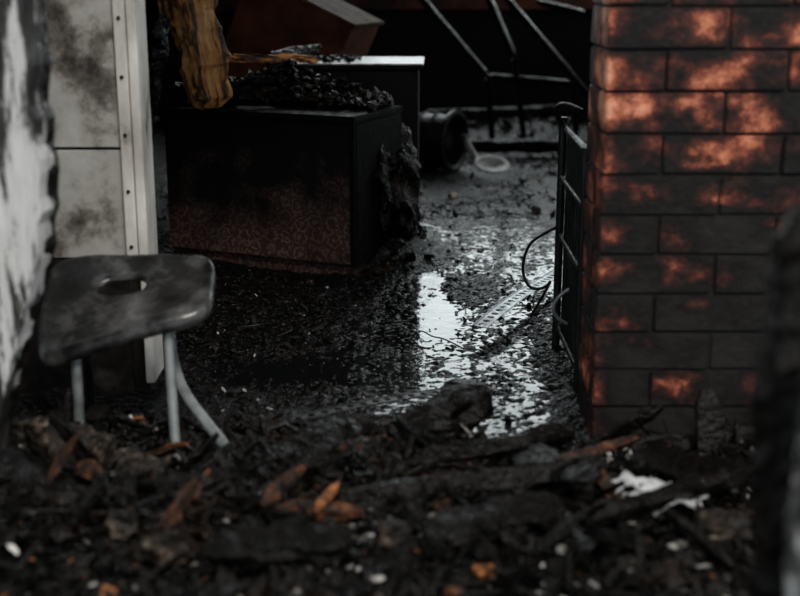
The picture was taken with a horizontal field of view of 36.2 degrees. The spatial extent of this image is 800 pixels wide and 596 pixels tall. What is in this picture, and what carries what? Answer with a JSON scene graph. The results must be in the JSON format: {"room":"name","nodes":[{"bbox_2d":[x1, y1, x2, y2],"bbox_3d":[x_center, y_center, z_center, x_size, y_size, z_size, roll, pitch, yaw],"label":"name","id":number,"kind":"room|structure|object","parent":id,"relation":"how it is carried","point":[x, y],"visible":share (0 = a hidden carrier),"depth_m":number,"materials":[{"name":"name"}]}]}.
{"room":"fire-damaged room","nodes":[
{"label":"fire-damaged room","id":0,"kind":"room"},
{"bbox_2d":[0,0,59,452],"bbox_3d":[-1.488,-0.697,2.639,1.425,2.600,0.100,0,15,0],"label":"wall","id":1,"kind":"structure","parent":0,"point":[29,162],"depth_m":2.72,"materials":[{"name":"paint"}]},
{"bbox_2d":[56,147,158,392],"bbox_3d":[-1.995,-1.767,3.401,2.410,4.320,0.120,0,15,0],"label":"wall partition","id":2,"kind":"structure","parent":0,"point":[141,385],"depth_m":3.86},
{"bbox_2d":[20,258,134,397],"bbox_3d":[-1.920,0.100,3.822,2.160,0.455,0.019,0,15,0],"label":"panel","id":3,"kind":"object","parent":2,"relation":"attached to","point":[113,369],"visible":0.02,"depth_m":3.85,"materials":[{"name":"brown wood"}]},
{"bbox_2d":[45,0,120,147],"bbox_3d":[-1.919,-1.710,3.341,2.162,2.600,0.024,0,15,0],"label":"panel","id":4,"kind":"object","parent":2,"relation":"attached to","point":[83,96],"visible":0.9,"depth_m":3.61,"materials":[{"name":"paint"}]},
{"bbox_2d":[54,149,126,257],"bbox_3d":[-1.918,-0.285,3.719,2.164,0.332,0.021,0,15,0],"label":"panel","id":5,"kind":"object","parent":2,"relation":"attached to","point":[90,216],"visible":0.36,"depth_m":3.71,"materials":[{"name":"paint"}]},
{"bbox_2d":[112,0,138,254],"bbox_3d":[-0.817,-1.539,3.377,0.033,2.950,0.045,0,15,0],"label":"bead","id":6,"kind":"object","parent":2,"relation":"attached to","point":[118,6],"visible":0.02,"depth_m":3.63},
{"bbox_2d":[125,0,163,382],"bbox_3d":[-0.783,-1.367,3.489,0.027,3.340,0.155,0,15,0],"label":"door frame","id":7,"kind":"structure","parent":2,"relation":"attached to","point":[135,9],"depth_m":3.70,"materials":[{"name":"metal"}]},
{"bbox_2d":[153,9,593,118],"bbox_3d":[0.000,-2.241,11.380,6.400,1.120,0.150,0,15,0],"label":"wall","id":8,"kind":"structure","parent":0,"point":[448,79],"depth_m":11.29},
{"bbox_2d":[214,0,223,10],"bbox_3d":[-2.355,-2.703,11.129,1.490,0.180,0.100,0,15,0],"label":"trim","id":9,"kind":"structure","parent":8,"relation":"attached to","point":[219,7],"depth_m":11.10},
{"bbox_2d":[223,0,595,8],"bbox_3d":[0.400,-2.708,11.169,4.000,0.130,0.260,0,15,0],"label":"sill","id":10,"kind":"structure","parent":8,"relation":"attached to","point":[227,4],"depth_m":11.05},
{"bbox_2d":[577,0,799,439],"bbox_3d":[1.849,-1.120,3.251,2.605,3.105,0.306,0,15,0],"label":"brick pillar","id":11,"kind":"structure","parent":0,"point":[693,150],"depth_m":3.33,"materials":[{"name":"brick"}]},
{"bbox_3d":[0.000,-0.158,6.061,6.400,0.110,11.400,0,15,0],"label":"floor","id":12,"kind":"structure","parent":0,"visible":0},
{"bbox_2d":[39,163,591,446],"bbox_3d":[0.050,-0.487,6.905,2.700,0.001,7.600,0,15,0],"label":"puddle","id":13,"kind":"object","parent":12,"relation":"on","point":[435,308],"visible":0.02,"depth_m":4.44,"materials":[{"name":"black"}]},
{"bbox_2d":[0,116,752,595],"bbox_3d":[0.000,-0.443,5.908,6.000,0.474,11.050,0,15,0],"label":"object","id":14,"kind":"structure","parent":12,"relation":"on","point":[26,466],"depth_m":4.46,"materials":[{"name":"soil"}]},
{"bbox_2d":[12,416,48,451],"bbox_3d":[-0.969,0.356,3.116,0.155,0.127,0.134,-8,17,-27],"label":"rubble stone","id":15,"kind":"object","parent":14,"relation":"on","point":[36,423],"visible":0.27,"depth_m":3.08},
{"bbox_2d":[45,434,77,483],"bbox_3d":[-0.789,0.377,2.848,0.083,0.114,0.044,-5,16,-19],"label":"charred timber","id":16,"kind":"object","parent":14,"relation":"on","point":[58,463],"visible":0.97,"depth_m":2.84,"materials":[{"name":"wood"}]},
{"bbox_2d":[31,421,118,477],"bbox_3d":[-0.817,0.393,3.081,0.184,0.142,0.154,4,15,14],"label":"rubble stone","id":17,"kind":"object","parent":14,"relation":"on","point":[104,445],"visible":0.59,"depth_m":3.04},
{"bbox_2d":[18,411,38,441],"bbox_3d":[-0.937,0.328,3.087,0.038,0.054,0.129,-10,18,-34],"label":"charred timber","id":18,"kind":"object","parent":17,"relation":"on","point":[29,431],"visible":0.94,"depth_m":3.07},
{"bbox_2d":[13,419,28,440],"bbox_3d":[-0.969,0.319,3.077,0.083,0.074,0.016,6,16,22],"label":"charred timber","id":19,"kind":"object","parent":18,"relation":"on","point":[17,427],"visible":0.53,"depth_m":3.07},
{"bbox_2d":[48,414,104,470],"bbox_3d":[-0.790,0.357,2.990,0.135,0.179,0.050,-12,19,-37],"label":"charred timber","id":20,"kind":"object","parent":17,"relation":"on","point":[63,429],"visible":0.76,"depth_m":2.97,"materials":[{"name":"wood"}]},
{"bbox_2d":[68,482,109,529],"bbox_3d":[-0.668,0.446,2.623,0.093,0.098,0.035,-4,15,-14],"label":"charred timber","id":21,"kind":"object","parent":14,"relation":"on","point":[96,496],"visible":1,"depth_m":2.61,"materials":[{"name":"wood"}]},
{"bbox_2d":[76,459,103,480],"bbox_3d":[-0.744,0.415,2.947,0.091,0.041,0.043,12,19,37],"label":"dead leaf","id":22,"kind":"object","parent":14,"relation":"on","point":[85,468],"visible":0.81,"depth_m":2.94,"materials":[{"name":"plant"}]},
{"bbox_2d":[105,506,139,539],"bbox_3d":[-0.599,0.485,2.660,0.068,0.068,0.089,1,15,3],"label":"rubble stone","id":23,"kind":"object","parent":14,"relation":"on","point":[123,522],"visible":0.98,"depth_m":2.63,"materials":[{"name":"stone"}]},
{"bbox_2d":[41,473,209,514],"bbox_3d":[-0.600,0.454,2.784,0.427,0.082,0.041,-5,17,-20],"label":"charred timber","id":24,"kind":"object","parent":14,"relation":"on","point":[171,477],"visible":0.17,"depth_m":2.76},
{"bbox_2d":[108,446,143,472],"bbox_3d":[-0.698,0.434,3.116,0.094,0.094,0.119,12,19,39],"label":"rubble stone","id":25,"kind":"object","parent":14,"relation":"on","point":[123,456],"visible":0.38,"depth_m":3.10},
{"bbox_2d":[37,253,230,468],"bbox_3d":[-0.710,0.212,3.248,0.562,0.540,0.695,0,15,0],"label":"metal stool","id":26,"kind":"object","parent":14,"relation":"on","point":[78,321],"visible":0.84,"depth_m":3.30,"materials":[{"name":"metal"}]},
{"bbox_2d":[126,454,170,479],"bbox_3d":[-0.599,0.445,2.953,0.117,0.110,0.157,-4,15,-15],"label":"rubble stone","id":27,"kind":"object","parent":14,"relation":"on","point":[148,462],"visible":0.28,"depth_m":2.94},
{"bbox_2d":[145,0,170,131],"bbox_3d":[-1.249,-1.084,6.021,0.535,1.594,0.173,7,17,26],"label":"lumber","id":28,"kind":"object","parent":14,"relation":"on","point":[158,26],"visible":0.3,"depth_m":5.93,"materials":[{"name":"wood"}]},
{"bbox_2d":[134,528,192,567],"bbox_3d":[-0.501,0.527,2.580,0.121,0.096,0.089,14,20,42],"label":"rubble stone","id":29,"kind":"object","parent":14,"relation":"on","point":[167,544],"visible":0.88,"depth_m":2.55,"materials":[{"name":"stone"}]},
{"bbox_2d":[143,441,187,457],"bbox_3d":[-0.615,0.400,3.159,0.152,0.086,0.043,5,16,19],"label":"charred timber","id":30,"kind":"object","parent":14,"relation":"on","point":[167,449],"visible":0.62,"depth_m":3.14,"materials":[{"name":"wood"}]},
{"bbox_2d":[186,436,241,471],"bbox_3d":[-0.465,0.395,3.019,0.158,0.091,0.021,-5,16,-19],"label":"charred timber","id":31,"kind":"object","parent":14,"relation":"on","point":[210,459],"visible":0.66,"depth_m":3.01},
{"bbox_2d":[236,437,267,448],"bbox_3d":[-0.407,0.398,3.275,0.107,0.061,0.035,1,15,3],"label":"charred timber","id":32,"kind":"object","parent":14,"relation":"on","point":[265,439],"visible":0.18,"depth_m":3.27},
{"bbox_2d":[237,322,291,335],"bbox_3d":[-0.465,0.111,4.474,0.141,0.033,0.265,-12,19,-39],"label":"wire","id":33,"kind":"object","parent":14,"relation":"on","point":[271,322],"visible":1,"depth_m":4.54,"materials":[{"name":"metal"}]},
{"bbox_2d":[159,100,402,274],"bbox_3d":[-0.538,-0.526,5.661,0.985,0.724,0.518,7,16,23],"label":"cabinet","id":34,"kind":"object","parent":14,"relation":"on","point":[293,188],"visible":0.84,"depth_m":5.43,"materials":[{"name":"wood"}]},
{"bbox_2d":[158,0,232,109],"bbox_3d":[-0.949,-1.365,5.398,0.371,1.043,0.307,13,19,39],"label":"log","id":35,"kind":"object","parent":34,"relation":"on","point":[196,31],"visible":1,"depth_m":5.36,"materials":[{"name":"wood"}]},
{"bbox_2d":[167,76,267,101],"bbox_3d":[-0.850,-0.976,5.715,0.466,0.120,0.104,-2,15,-6],"label":"lumber","id":36,"kind":"object","parent":34,"relation":"on","point":[177,91],"visible":0.25,"depth_m":5.67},
{"bbox_2d":[230,59,296,95],"bbox_3d":[-0.681,-1.012,5.681,0.478,0.186,0.088,-12,19,-39],"label":"lumber","id":37,"kind":"object","parent":34,"relation":"on","point":[248,82],"visible":0.73,"depth_m":5.67,"materials":[{"name":"wood"}]},
{"bbox_2d":[228,53,392,110],"bbox_3d":[-0.376,-1.065,5.940,0.987,0.200,0.979,6,16,22],"label":"pile","id":38,"kind":"object","parent":34,"relation":"on","point":[277,92],"visible":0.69,"depth_m":5.58,"materials":[{"name":"gravel"}]},
{"bbox_2d":[225,0,384,97],"bbox_3d":[-0.711,-1.336,7.567,1.139,1.344,0.490,5,16,19],"label":"wooden wardrobe","id":39,"kind":"object","parent":14,"relation":"on","point":[262,27],"visible":0.4,"depth_m":7.24,"materials":[{"name":"wood"}]},
{"bbox_2d":[282,456,329,479],"bbox_3d":[-0.220,0.404,2.894,0.137,0.042,0.031,-11,18,-36],"label":"charred timber","id":40,"kind":"object","parent":14,"relation":"on","point":[322,462],"visible":0.41,"depth_m":2.90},
{"bbox_2d":[260,416,362,474],"bbox_3d":[-0.235,0.379,3.058,0.125,0.077,0.364,11,18,36],"label":"charred timber","id":41,"kind":"object","parent":14,"relation":"on","point":[326,434],"visible":0.62,"depth_m":3.08,"materials":[{"name":"wood"}]},
{"bbox_2d":[224,412,404,435],"bbox_3d":[-0.175,0.358,3.480,0.652,0.063,0.056,-1,15,-4],"label":"charred timber","id":42,"kind":"object","parent":14,"relation":"on","point":[255,425],"visible":0.41,"depth_m":3.46,"materials":[{"name":"wood"}]},
{"bbox_2d":[326,448,358,465],"bbox_3d":[-0.158,0.385,2.922,0.122,0.050,0.028,-1,15,-2],"label":"charred timber","id":43,"kind":"object","parent":14,"relation":"on","point":[345,454],"visible":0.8,"depth_m":2.92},
{"bbox_2d":[335,442,362,452],"bbox_3d":[-0.128,0.373,3.026,0.088,0.039,0.031,13,20,41],"label":"charred timber","id":44,"kind":"object","parent":14,"relation":"on","point":[342,447],"visible":0.57,"depth_m":3.02,"materials":[{"name":"wood"}]},
{"bbox_2d":[284,56,424,206],"bbox_3d":[-0.240,-0.769,6.286,0.724,0.896,0.550,0,15,2],"label":"sideboard","id":45,"kind":"object","parent":14,"relation":"on","point":[399,76],"visible":0.21,"depth_m":5.95,"materials":[{"name":"wood"}]},
{"bbox_2d":[229,53,319,63],"bbox_3d":[-0.599,-1.137,5.800,0.539,0.066,0.064,-13,20,-40],"label":"stick","id":46,"kind":"object","parent":45,"relation":"on","point":[241,58],"visible":0.86,"depth_m":5.76,"materials":[{"name":"wood"}]},
{"bbox_2d":[265,44,321,64],"bbox_3d":[-0.540,-1.240,6.214,0.070,0.081,0.512,7,17,26],"label":"lumber","id":47,"kind":"object","parent":45,"relation":"on","point":[310,50],"visible":0.63,"depth_m":6.24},
{"bbox_2d":[344,440,388,481],"bbox_3d":[-0.080,0.395,2.949,0.021,0.068,0.157,-13,19,-40],"label":"charred timber","id":48,"kind":"object","parent":14,"relation":"on","point":[361,456],"visible":0.84,"depth_m":2.94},
{"bbox_2d":[0,245,743,595],"bbox_3d":[0.061,0.155,4.117,2.526,0.196,3.929,0,15,0],"label":"crumbs","id":49,"kind":"object","parent":14,"relation":"on","point":[334,583],"visible":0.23,"depth_m":2.48,"materials":[{"name":"black"}]},
{"bbox_2d":[0,117,755,595],"bbox_3d":[0.485,-0.663,6.679,4.102,0.516,9.398,0,15,0],"label":"debris","id":50,"kind":"object","parent":14,"relation":"on","point":[403,563],"depth_m":2.70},
{"bbox_2d":[43,407,62,419],"bbox_3d":[-0.930,0.322,3.142,0.138,0.060,0.019,-12,19,-38],"label":"charred timber","id":51,"kind":"object","parent":50,"relation":"on","point":[57,410],"visible":0.35,"depth_m":3.16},
{"bbox_2d":[63,389,71,421],"bbox_3d":[-0.883,0.292,3.254,0.022,0.090,0.062,0,15,0],"label":"charred timber","id":52,"kind":"object","parent":50,"relation":"on","point":[68,396],"visible":0.84,"depth_m":3.25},
{"bbox_2d":[22,492,213,512],"bbox_3d":[-0.617,0.454,2.686,0.411,0.043,0.018,-2,15,-8],"label":"wire","id":53,"kind":"object","parent":50,"relation":"on","point":[172,493],"visible":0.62,"depth_m":2.68,"materials":[{"name":"metal"}]},
{"bbox_2d":[159,479,201,529],"bbox_3d":[-0.476,0.449,2.657,0.031,0.078,0.129,9,17,30],"label":"dead leaf","id":54,"kind":"object","parent":50,"relation":"on","point":[193,488],"visible":0.98,"depth_m":2.65,"materials":[{"name":"plant"}]},
{"bbox_2d":[179,432,218,472],"bbox_3d":[-0.515,0.400,3.096,0.139,0.102,0.032,-13,20,-41],"label":"charred timber","id":55,"kind":"object","parent":50,"relation":"on","point":[203,450],"visible":0.77,"depth_m":3.09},
{"bbox_2d":[201,494,217,526],"bbox_3d":[-0.410,0.457,2.634,0.008,0.034,0.103,3,15,11],"label":"stick","id":56,"kind":"object","parent":50,"relation":"on","point":[209,510],"visible":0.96,"depth_m":2.62,"materials":[{"name":"brown wood"}]},
{"bbox_2d":[207,443,278,467],"bbox_3d":[-0.300,0.396,3.155,0.413,0.053,0.057,-4,15,-13],"label":"charred timber","id":57,"kind":"object","parent":50,"relation":"on","point":[271,446],"visible":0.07,"depth_m":3.13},
{"bbox_2d":[232,437,262,465],"bbox_3d":[-0.372,0.373,2.919,0.094,0.093,0.034,5,16,19],"label":"charred timber","id":58,"kind":"object","parent":50,"relation":"on","point":[249,448],"visible":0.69,"depth_m":2.90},
{"bbox_2d":[203,519,351,570],"bbox_3d":[-0.250,0.505,2.505,0.303,0.086,0.113,0,15,2],"label":"charred timber","id":59,"kind":"object","parent":50,"relation":"on","point":[323,542],"visible":1,"depth_m":2.48,"materials":[{"name":"wood"}]},
{"bbox_2d":[258,465,305,506],"bbox_3d":[-0.265,0.422,2.755,0.036,0.050,0.155,9,17,32],"label":"charred timber","id":60,"kind":"object","parent":50,"relation":"on","point":[272,494],"visible":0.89,"depth_m":2.74,"materials":[{"name":"wood"}]},
{"bbox_2d":[283,453,320,473],"bbox_3d":[-0.238,0.399,2.823,0.135,0.050,0.037,-13,20,-41],"label":"charred timber","id":61,"kind":"object","parent":50,"relation":"on","point":[308,462],"visible":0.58,"depth_m":2.83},
{"bbox_2d":[276,498,362,520],"bbox_3d":[-0.177,0.466,2.691,0.191,0.042,0.048,-1,15,-2],"label":"charred timber","id":62,"kind":"object","parent":50,"relation":"on","point":[335,510],"visible":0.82,"depth_m":2.68,"materials":[{"name":"wood"}]},
{"bbox_2d":[314,482,339,511],"bbox_3d":[-0.161,0.436,2.691,0.020,0.015,0.146,4,15,15],"label":"brown splinter","id":63,"kind":"object","parent":62,"relation":"on","point":[327,495],"visible":1,"depth_m":2.68,"materials":[{"name":"brown wood"}]},
{"bbox_2d":[395,478,441,519],"bbox_3d":[0.040,0.442,2.673,0.102,0.097,0.027,-2,15,-7],"label":"charred timber","id":64,"kind":"object","parent":50,"relation":"on","point":[429,490],"visible":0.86,"depth_m":2.67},
{"bbox_2d":[420,482,438,496],"bbox_3d":[0.066,0.444,2.834,0.032,0.039,0.070,-8,17,-27],"label":"charred timber","id":65,"kind":"object","parent":50,"relation":"on","point":[421,485],"visible":0.35,"depth_m":2.83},
{"bbox_2d":[483,456,494,468],"bbox_3d":[0.224,0.420,3.065,0.031,0.033,0.099,4,15,15],"label":"charred timber","id":66,"kind":"object","parent":50,"relation":"on","point":[490,463],"visible":0.59,"depth_m":3.05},
{"bbox_2d":[420,491,566,545],"bbox_3d":[0.200,0.467,2.606,0.318,0.062,0.103,-5,16,-17],"label":"charred timber","id":67,"kind":"object","parent":50,"relation":"on","point":[452,523],"visible":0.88,"depth_m":2.59,"materials":[{"name":"wood"}]},
{"bbox_2d":[497,460,511,497],"bbox_3d":[0.261,0.453,2.955,0.046,0.046,0.406,3,15,12],"label":"wire","id":68,"kind":"object","parent":50,"relation":"on","point":[509,491],"visible":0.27,"depth_m":2.87,"materials":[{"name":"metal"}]},
{"bbox_2d":[531,511,584,554],"bbox_3d":[0.331,0.490,2.551,0.116,0.085,0.033,-4,15,-13],"label":"charred timber","id":69,"kind":"object","parent":50,"relation":"on","point":[560,531],"visible":1,"depth_m":2.54,"materials":[{"name":"wood"}]},
{"bbox_2d":[587,500,608,515],"bbox_3d":[0.423,0.457,2.638,0.030,0.103,0.133,-2,15,-8],"label":"charred timber","id":70,"kind":"object","parent":50,"relation":"on","point":[598,507],"visible":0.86,"depth_m":2.60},
{"bbox_2d":[593,404,663,445],"bbox_3d":[0.607,0.348,3.260,0.188,0.147,0.031,1,15,2],"label":"charred timber","id":71,"kind":"object","parent":50,"relation":"on","point":[646,414],"visible":0.7,"depth_m":3.25,"materials":[{"name":"wood"}]},
{"bbox_2d":[581,468,730,527],"bbox_3d":[0.601,0.453,2.781,0.472,0.068,0.062,-9,17,-31],"label":"charred timber","id":72,"kind":"object","parent":50,"relation":"on","point":[646,502],"visible":0.86,"depth_m":2.75,"materials":[{"name":"wood"}]},
{"bbox_2d":[611,470,708,516],"bbox_3d":[0.609,0.454,2.856,0.220,0.054,0.193,0,15,0],"label":"plastic sheet","id":73,"kind":"object","parent":50,"relation":"on","point":[628,478],"visible":0.52,"depth_m":2.88,"materials":[{"name":"plastic"}]},
{"bbox_2d":[663,507,733,570],"bbox_3d":[0.619,0.499,2.539,0.028,0.092,0.169,-14,20,-42],"label":"charred timber","id":74,"kind":"object","parent":50,"relation":"on","point":[714,550],"visible":1,"depth_m":2.53,"materials":[{"name":"wood"}]},
{"bbox_2d":[5,118,753,595],"bbox_3d":[0.504,-0.588,6.718,4.058,0.334,9.332,0,15,0],"label":"rubble","id":75,"kind":"object","parent":14,"relation":"on","point":[373,444],"visible":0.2,"depth_m":2.72,"materials":[{"name":"stone"}]},
{"bbox_2d":[599,469,619,498],"bbox_3d":[0.490,0.447,2.874,0.034,0.066,0.102,-6,16,-21],"label":"charred timber","id":76,"kind":"object","parent":75,"relation":"on","point":[606,482],"visible":0.54,"depth_m":2.88,"materials":[{"name":"wood"}]},
{"bbox_2d":[6,114,753,595],"bbox_3d":[0.293,-0.510,6.564,3.010,0.248,9.184,2,15,6],"label":"fragments","id":77,"kind":"object","parent":14,"relation":"on","point":[676,545],"visible":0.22,"depth_m":2.64,"materials":[{"name":"stone"}]},
{"bbox_2d":[609,461,702,506],"bbox_3d":[0.602,0.464,3.026,0.081,0.032,0.372,-8,17,-28],"label":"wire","id":78,"kind":"object","parent":77,"relation":"on","point":[609,461],"visible":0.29,"depth_m":3.13,"materials":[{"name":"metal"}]},
{"bbox_2d":[375,516,407,548],"bbox_3d":[-0.021,0.504,2.617,0.075,0.076,0.096,-2,15,-8],"label":"rubble stone","id":79,"kind":"object","parent":14,"relation":"on","point":[392,532],"visible":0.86,"depth_m":2.58,"materials":[{"name":"stone"}]},
{"bbox_2d":[359,415,462,439],"bbox_3d":[0.015,0.358,3.251,0.314,0.127,0.129,7,16,24],"label":"charred timber","id":80,"kind":"object","parent":14,"relation":"on","point":[442,425],"visible":0.47,"depth_m":3.19,"materials":[{"name":"wood"}]},
{"bbox_2d":[450,398,475,419],"bbox_3d":[0.152,0.296,3.193,0.022,0.106,0.132,-11,19,-37],"label":"charred timber","id":81,"kind":"object","parent":80,"relation":"on","point":[468,404],"visible":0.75,"depth_m":3.17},
{"bbox_2d":[405,321,464,349],"bbox_3d":[0.102,0.128,4.459,0.056,0.030,0.402,-9,17,-30],"label":"wire","id":82,"kind":"object","parent":14,"relation":"on","point":[405,321],"visible":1,"depth_m":4.38,"materials":[{"name":"metal"}]},
{"bbox_2d":[417,532,455,564],"bbox_3d":[0.076,0.515,2.523,0.042,0.055,0.098,-13,20,-41],"label":"charred timber","id":83,"kind":"object","parent":14,"relation":"on","point":[432,542],"visible":0.96,"depth_m":2.51,"materials":[{"name":"wood"}]},
{"bbox_2d":[435,499,448,509],"bbox_3d":[0.099,0.476,2.816,0.034,0.025,0.044,4,15,14],"label":"fragment","id":84,"kind":"object","parent":14,"relation":"on","point":[439,504],"visible":0.59,"depth_m":2.80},
{"bbox_2d":[419,110,468,171],"bbox_3d":[0.220,-1.063,8.212,0.355,0.414,0.414,8,17,28],"label":"metal bucket","id":85,"kind":"object","parent":14,"relation":"on","point":[440,144],"visible":0.69,"depth_m":8.11,"materials":[{"name":"metal"}]},
{"bbox_2d":[405,378,493,443],"bbox_3d":[0.135,0.314,3.279,0.188,0.143,0.291,11,18,36],"label":"charred timber","id":86,"kind":"object","parent":14,"relation":"on","point":[455,391],"visible":0.7,"depth_m":3.25,"materials":[{"name":"wood"}]},
{"bbox_2d":[453,286,469,311],"bbox_3d":[0.250,-0.006,4.952,0.059,0.027,0.391,0,15,0],"label":"wire","id":87,"kind":"object","parent":14,"relation":"on","point":[453,286],"visible":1,"depth_m":4.93,"materials":[{"name":"metal"}]},
{"bbox_2d":[459,132,478,162],"bbox_3d":[0.474,-0.995,8.193,0.054,0.221,0.301,-6,16,-23],"label":"pipe","id":88,"kind":"object","parent":14,"relation":"on","point":[463,137],"visible":0.8,"depth_m":8.19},
{"bbox_2d":[335,454,608,504],"bbox_3d":[0.175,0.430,2.879,0.668,0.082,0.052,-3,15,-13],"label":"charred timber","id":89,"kind":"object","parent":14,"relation":"on","point":[515,476],"visible":0.72,"depth_m":2.87,"materials":[{"name":"wood"}]},
{"bbox_2d":[472,563,496,578],"bbox_3d":[0.170,0.551,2.464,0.045,0.038,0.058,-4,15,-13],"label":"fragment","id":90,"kind":"object","parent":14,"relation":"on","point":[479,570],"visible":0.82,"depth_m":2.44,"materials":[{"name":"brown brick"}]},
{"bbox_2d":[461,234,516,250],"bbox_3d":[0.455,-0.264,5.953,0.387,0.037,0.062,-13,20,-40],"label":"wire","id":91,"kind":"object","parent":14,"relation":"on","point":[515,234],"visible":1,"depth_m":5.91,"materials":[{"name":"metal"}]},
{"bbox_2d":[402,422,575,471],"bbox_3d":[0.225,0.387,3.117,0.471,0.103,0.085,-4,15,-16],"label":"charred timber","id":92,"kind":"object","parent":14,"relation":"on","point":[551,434],"visible":0.8,"depth_m":3.10,"materials":[{"name":"wood"}]},
{"bbox_2d":[395,415,431,446],"bbox_3d":[0.039,0.348,3.147,0.028,0.055,0.156,-11,19,-37],"label":"charred timber","id":93,"kind":"object","parent":92,"relation":"on","point":[407,425],"visible":0.84,"depth_m":3.15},
{"bbox_2d":[427,104,554,120],"bbox_3d":[0.750,-1.500,9.947,1.118,0.114,0.135,-4,15,-10],"label":"lumber","id":94,"kind":"object","parent":14,"relation":"on","point":[536,111],"visible":0.64,"depth_m":9.91,"materials":[{"name":"wood"}]},
{"bbox_2d":[474,155,509,173],"bbox_3d":[0.602,-0.873,7.984,0.239,0.093,0.224,-5,16,-17],"label":"metal plate","id":95,"kind":"object","parent":14,"relation":"on","point":[492,164],"visible":1,"depth_m":8.00,"materials":[{"name":"white metal"}]},
{"bbox_2d":[418,0,588,138],"bbox_3d":[0.809,-1.778,9.297,1.405,1.130,0.373,0,15,0],"label":"metal frame","id":96,"kind":"object","parent":14,"relation":"on","point":[575,82],"visible":0.98,"depth_m":9.21,"materials":[{"name":"grey metal"}]},
{"bbox_2d":[472,269,553,330],"bbox_3d":[0.488,-0.007,4.835,0.061,0.041,0.940,7,16,24],"label":"strip","id":97,"kind":"object","parent":14,"relation":"on","point":[522,290],"visible":0.84,"depth_m":4.68,"materials":[{"name":"metal"}]},
{"bbox_2d":[502,495,531,531],"bbox_3d":[0.250,0.488,2.716,0.112,0.081,0.078,6,16,21],"label":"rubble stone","id":98,"kind":"object","parent":14,"relation":"on","point":[509,496],"visible":0.04,"depth_m":2.73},
{"bbox_2d":[469,139,586,153],"bbox_3d":[0.935,-1.108,8.913,1.035,0.102,0.143,1,15,6],"label":"lumber","id":99,"kind":"object","parent":14,"relation":"on","point":[532,146],"visible":0.61,"depth_m":8.87,"materials":[{"name":"wood"}]},
{"bbox_2d":[521,293,549,310],"bbox_3d":[0.545,0.014,4.885,0.050,0.042,0.380,4,15,16],"label":"wire","id":100,"kind":"object","parent":14,"relation":"on","point":[534,293],"visible":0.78,"depth_m":4.90,"materials":[{"name":"metal"}]},
{"bbox_2d":[521,226,555,316],"bbox_3d":[0.526,-0.088,4.443,0.093,0.429,0.371,-4,15,-15],"label":"wire","id":101,"kind":"object","parent":14,"relation":"on","point":[546,287],"visible":1,"depth_m":4.52,"materials":[{"name":"metal"}]},
{"bbox_2d":[537,322,551,339],"bbox_3d":[0.590,0.092,4.583,0.057,0.032,0.397,10,18,34],"label":"wire","id":102,"kind":"object","parent":14,"relation":"on","point":[542,322],"visible":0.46,"depth_m":4.51,"materials":[{"name":"metal"}]},
{"bbox_2d":[530,353,572,373],"bbox_3d":[0.533,0.228,4.014,0.057,0.044,0.384,-8,17,-29],"label":"wire","id":103,"kind":"object","parent":14,"relation":"on","point":[530,353],"visible":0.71,"depth_m":4.08,"materials":[{"name":"metal"}]},
{"bbox_2d":[551,102,588,390],"bbox_3d":[0.545,-0.172,3.979,0.085,0.900,0.485,0,15,0],"label":"metal gate","id":104,"kind":"object","parent":14,"relation":"on","point":[571,189],"visible":0.91,"depth_m":4.01,"materials":[{"name":"metal"}]},
{"bbox_2d":[629,443,748,490],"bbox_3d":[0.702,0.409,2.980,0.121,0.094,0.322,-12,19,-38],"label":"charred timber","id":105,"kind":"object","parent":14,"relation":"on","point":[659,457],"visible":0.81,"depth_m":2.97,"materials":[{"name":"wood"}]},
{"bbox_2d":[631,425,753,453],"bbox_3d":[0.850,0.369,3.200,0.510,0.072,0.067,-3,15,-11],"label":"charred timber","id":106,"kind":"object","parent":14,"relation":"on","point":[686,441],"visible":0.32,"depth_m":3.15,"materials":[{"name":"wood"}]},
{"bbox_2d":[694,389,724,455],"bbox_3d":[0.795,0.351,3.133,0.080,0.234,0.031,-2,-5,-7],"label":"plank","id":107,"kind":"object","parent":14,"relation":"on","point":[708,409],"depth_m":3.12,"materials":[{"name":"wood"}]},
{"bbox_2d":[696,507,752,550],"bbox_3d":[0.704,0.515,2.638,0.132,0.100,0.107,4,15,14],"label":"rubble stone","id":108,"kind":"object","parent":14,"relation":"on","point":[717,524],"visible":0.49,"depth_m":2.61,"materials":[{"name":"stone"}]},
{"bbox_2d":[744,207,799,595],"bbox_3d":[0.560,0.380,1.715,0.149,1.003,0.312,3,15,10],"label":"post","id":109,"kind":"object","parent":14,"relation":"on","point":[773,393],"visible":0.94,"depth_m":1.66,"materials":[{"name":"wood"}]},
{"bbox_2d":[784,385,799,595],"bbox_3d":[0.529,0.477,1.640,0.064,0.843,0.141,6,16,21],"label":"post","id":110,"kind":"object","parent":14,"relation":"on","point":[792,519],"visible":1,"depth_m":1.59,"materials":[{"name":"paint"}]},
{"label":"charred timber","id":111,"kind":"object","parent":14,"relation":"on","visible":0},
{"bbox_2d":[509,443,603,490],"bbox_3d":[0.372,0.407,2.961,0.110,0.077,0.320,-8,17,-28],"label":"stones","id":112,"kind":"object","parent":111,"relation":"on","point":[574,475],"visible":0.8,"depth_m":2.89},
{"bbox_2d":[431,440,529,488],"bbox_3d":[0.148,0.403,3.082,0.400,0.083,0.046,11,18,36],"label":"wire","id":113,"kind":"object","parent":112,"relation":"on","point":[432,441],"visible":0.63,"depth_m":3.03,"materials":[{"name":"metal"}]},
{"bbox_2d":[556,435,638,458],"bbox_3d":[0.491,0.372,3.019,0.266,0.020,0.029,-10,18,-33],"label":"brown splinter","id":114,"kind":"object","parent":112,"relation":"on","point":[605,446],"visible":0.86,"depth_m":3.02,"materials":[{"name":"wood"}]},
{"bbox_2d":[362,91,421,238],"bbox_3d":[-0.085,-0.531,5.703,0.368,0.883,0.644,5,15,17],"label":"upholstery","id":115,"kind":"object","parent":12,"relation":"on","point":[397,178],"visible":0.38,"depth_m":5.57,"materials":[{"name":"fabric"}]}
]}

